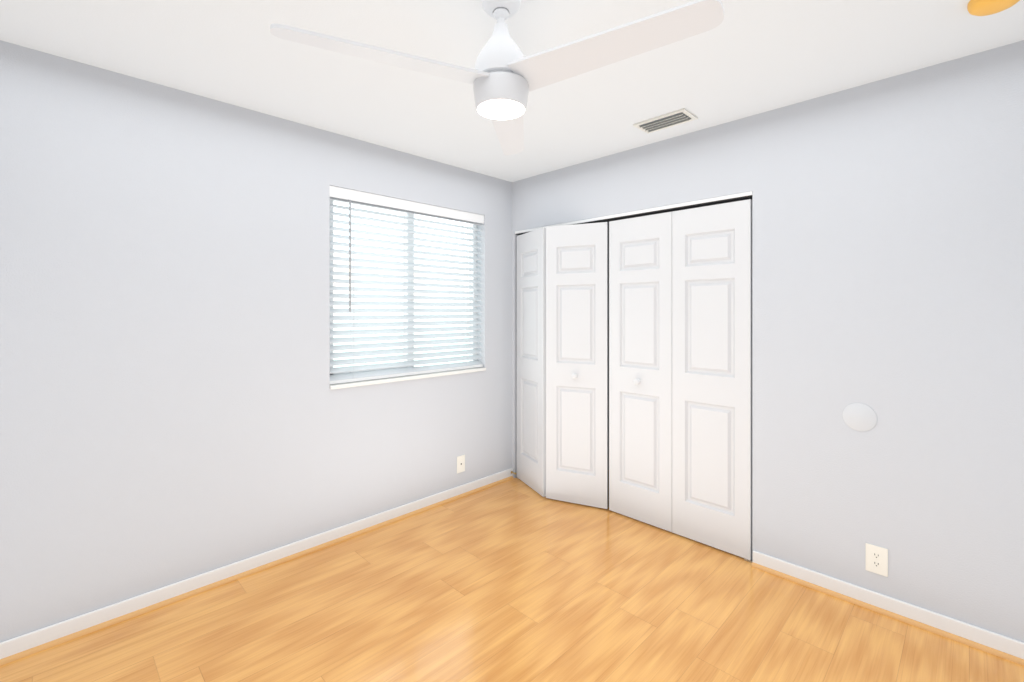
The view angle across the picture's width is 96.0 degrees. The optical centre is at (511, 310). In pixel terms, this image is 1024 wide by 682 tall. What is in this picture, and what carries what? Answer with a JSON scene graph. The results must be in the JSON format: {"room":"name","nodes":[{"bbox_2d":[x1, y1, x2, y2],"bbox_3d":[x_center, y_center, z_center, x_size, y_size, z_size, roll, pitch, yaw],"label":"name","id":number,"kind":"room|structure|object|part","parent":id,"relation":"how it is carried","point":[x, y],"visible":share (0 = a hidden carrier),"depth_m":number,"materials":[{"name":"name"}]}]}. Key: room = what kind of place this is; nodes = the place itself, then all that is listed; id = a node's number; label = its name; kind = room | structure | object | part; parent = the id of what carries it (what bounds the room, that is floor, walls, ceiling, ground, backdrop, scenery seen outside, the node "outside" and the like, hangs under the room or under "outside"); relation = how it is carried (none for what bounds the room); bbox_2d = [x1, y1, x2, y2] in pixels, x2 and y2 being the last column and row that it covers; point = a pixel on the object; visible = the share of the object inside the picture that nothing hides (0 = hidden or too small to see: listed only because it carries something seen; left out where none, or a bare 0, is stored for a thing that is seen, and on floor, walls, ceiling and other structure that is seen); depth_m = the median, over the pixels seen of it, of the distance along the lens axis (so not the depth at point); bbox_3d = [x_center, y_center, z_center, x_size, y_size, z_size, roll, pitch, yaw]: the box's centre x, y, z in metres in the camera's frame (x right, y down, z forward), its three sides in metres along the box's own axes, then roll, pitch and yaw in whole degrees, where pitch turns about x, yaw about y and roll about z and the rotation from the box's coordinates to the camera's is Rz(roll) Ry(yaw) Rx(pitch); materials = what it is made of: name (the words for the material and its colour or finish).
{"room":"empty bedroom","nodes":[
{"label":"empty bedroom","id":0,"kind":"room"},
{"bbox_2d":[0,40,511,641],"bbox_3d":[-0.983,0.160,2.942,0.150,2.440,4.270,0,0,45],"label":"wall","id":1,"kind":"structure","parent":0,"point":[174,408],"depth_m":2.23,"materials":[{"name":"grey paint"}]},
{"bbox_2d":[0,468,512,658],"bbox_3d":[-1.160,1.341,2.645,0.017,0.078,3.300,0,0,45],"label":"baseboard","id":2,"kind":"structure","parent":1,"relation":"attached to","point":[41,636],"depth_m":2.30,"materials":[{"name":"white"}]},
{"bbox_2d":[330,200,476,374],"bbox_3d":[-0.695,-0.147,3.219,0.155,1.194,1.228,0,0,45],"label":"window","id":3,"kind":"structure","parent":1,"relation":"in","point":[408,248],"depth_m":3.23,"materials":[{"name":"white"}]},
{"bbox_2d":[330,186,483,383],"bbox_3d":[-0.675,-0.150,3.200,0.064,1.185,1.226,0,0,45],"label":"window blind","id":4,"kind":"object","parent":3,"relation":"attached to","point":[368,199],"visible":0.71,"depth_m":3.12,"materials":[{"name":"white plastic"}]},
{"bbox_2d":[349,200,350,311],"bbox_3d":[-0.990,-0.333,2.821,0.012,0.685,0.012,0,0,45],"label":"blind wand","id":5,"kind":"object","parent":4,"relation":"hanging from","point":[349,255],"visible":1,"depth_m":2.82,"materials":[{"name":"grey plastic"}]},
{"bbox_3d":[-0.291,-0.383,3.523,0.014,0.585,0.013,0,0,45],"label":"blind cord","id":6,"kind":"part","parent":3,"relation":"part of","materials":[{"name":"white plastic"}]},
{"bbox_2d":[330,367,485,389],"bbox_3d":[-0.675,0.459,3.199,0.111,0.022,1.228,0,0,45],"label":"window sill","id":7,"kind":"structure","parent":1,"relation":"attached to","point":[389,379],"depth_m":3.08,"materials":[{"name":"white wood"}]},
{"bbox_2d":[457,455,464,472],"bbox_3d":[-0.380,1.144,3.435,0.005,0.124,0.076,0,0,45],"label":"outlet","id":8,"kind":"object","parent":1,"relation":"attached to","point":[461,459],"visible":1,"depth_m":3.43,"materials":[{"name":"white plastic"}]},
{"bbox_2d":[0,469,1023,681],"bbox_3d":[0.219,1.430,1.740,3.550,0.100,4.270,0,0,45],"label":"floor","id":9,"kind":"structure","parent":0,"point":[515,580],"depth_m":2.05,"materials":[{"name":"laminate"}]},
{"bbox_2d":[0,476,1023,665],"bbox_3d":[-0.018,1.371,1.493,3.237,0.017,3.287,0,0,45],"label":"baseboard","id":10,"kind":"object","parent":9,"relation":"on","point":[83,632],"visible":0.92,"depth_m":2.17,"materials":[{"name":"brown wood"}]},
{"bbox_2d":[0,0,1023,181],"bbox_3d":[0.219,-1.110,1.740,3.550,0.100,4.270,0,0,45],"label":"ceiling","id":11,"kind":"structure","parent":0,"point":[745,58],"depth_m":1.93,"materials":[{"name":"white paint"}]},
{"bbox_2d":[270,0,723,154],"bbox_3d":[-0.006,-0.852,1.388,1.113,0.414,1.153,0,0,45],"label":"ceiling fan","id":12,"kind":"object","parent":11,"relation":"hanging from","point":[504,76],"visible":1,"depth_m":1.37,"materials":[{"name":"white plastic"}]},
{"bbox_3d":[-0.351,-0.736,1.334,0.290,0.038,0.590,0,0,45],"label":"blade","id":13,"kind":"part","parent":12,"relation":"part of","materials":[{"name":"white"}]},
{"bbox_3d":[-0.009,-0.736,1.847,0.461,0.038,0.509,0,0,45],"label":"blade","id":14,"kind":"part","parent":12,"relation":"part of","materials":[{"name":"white"}]},
{"bbox_3d":[0.258,-0.736,1.289,0.599,0.038,0.218,0,0,45],"label":"blade","id":15,"kind":"part","parent":12,"relation":"part of","materials":[{"name":"white wood"}]},
{"bbox_2d":[633,108,697,133],"bbox_3d":[0.856,-1.048,2.581,0.300,0.023,0.170,0,0,45],"label":"ceiling vent","id":16,"kind":"object","parent":11,"relation":"in","point":[669,120],"visible":1,"depth_m":2.56,"materials":[{"name":"white metal"}]},
{"bbox_2d":[967,0,1019,15],"bbox_3d":[1.633,-1.040,1.556,0.140,0.039,0.140,0,0,45],"label":"smoke detector","id":17,"kind":"object","parent":11,"relation":"attached to","point":[982,7],"visible":1,"depth_m":1.56,"materials":[{"name":"orange plastic"}]},
{"bbox_2d":[597,198,751,468],"bbox_3d":[1.075,0.160,3.408,2.100,2.440,0.700,0,0,45],"label":"wall","id":18,"kind":"structure","parent":0,"point":[608,288],"depth_m":4.00,"materials":[{"name":"grey"}]},
{"bbox_2d":[512,40,1023,641],"bbox_3d":[1.244,0.160,2.659,3.400,2.440,0.120,0,0,45],"label":"wall","id":19,"kind":"structure","parent":0,"point":[888,250],"depth_m":2.11,"materials":[{"name":"grey paint"}]},
{"bbox_2d":[515,191,751,562],"bbox_3d":[0.682,0.365,3.171,1.816,2.029,0.044,0,0,45],"label":"track","id":20,"kind":"object","parent":19,"relation":"attached to","point":[738,196],"visible":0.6,"depth_m":2.90,"materials":[{"name":"silver metal"}]},
{"bbox_2d":[517,199,751,559],"bbox_3d":[0.629,0.380,3.115,1.791,1.976,0.189,0,0,45],"label":"closet doors","id":21,"kind":"structure","parent":20,"relation":"attached to","point":[680,372],"depth_m":2.97,"materials":[{"name":"white wood"}]},
{"bbox_3d":[0.149,0.380,3.594,0.435,1.976,0.187,0,0,45],"label":"panel","id":22,"kind":"part","parent":21,"relation":"part of","materials":[{"name":"white wood"}]},
{"bbox_3d":[0.458,0.380,3.285,0.435,1.976,0.187,0,0,45],"label":"panel","id":23,"kind":"part","parent":21,"relation":"part of","materials":[{"name":"white wood"}]},
{"bbox_3d":[0.822,0.380,3.000,0.450,1.976,0.078,0,0,45],"label":"panel","id":24,"kind":"part","parent":21,"relation":"part of","materials":[{"name":"white wood"}]},
{"bbox_3d":[1.158,0.380,2.695,0.450,1.976,0.035,0,0,45],"label":"panel","id":25,"kind":"part","parent":21,"relation":"part of","materials":[{"name":"white wood"}]},
{"bbox_2d":[842,403,876,430],"bbox_3d":[1.639,0.504,2.176,0.132,0.132,0.005,0,0,45],"label":"electrical outlet cover","id":26,"kind":"object","parent":19,"relation":"attached to","point":[859,417],"visible":1,"depth_m":2.17,"materials":[{"name":"white plastic"}]},
{"bbox_2d":[866,543,887,576],"bbox_3d":[1.683,1.152,2.130,0.082,0.128,0.007,0,0,45],"label":"outlet","id":27,"kind":"object","parent":19,"relation":"attached to","point":[883,560],"depth_m":2.13,"materials":[{"name":"white plastic"}]},
{"bbox_2d":[753,550,1023,658],"bbox_3d":[1.784,1.341,2.022,1.356,0.078,0.017,0,0,45],"label":"baseboard","id":28,"kind":"structure","parent":19,"relation":"attached to","point":[999,642],"depth_m":2.07,"materials":[{"name":"white"}]},
{"label":"outside","id":29,"kind":"structure","parent":0,"visible":0},
{"bbox_2d":[334,202,468,366],"bbox_3d":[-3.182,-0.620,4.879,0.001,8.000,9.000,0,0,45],"label":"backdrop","id":30,"kind":"structure","parent":29,"point":[395,253],"depth_m":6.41,"materials":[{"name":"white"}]}
]}

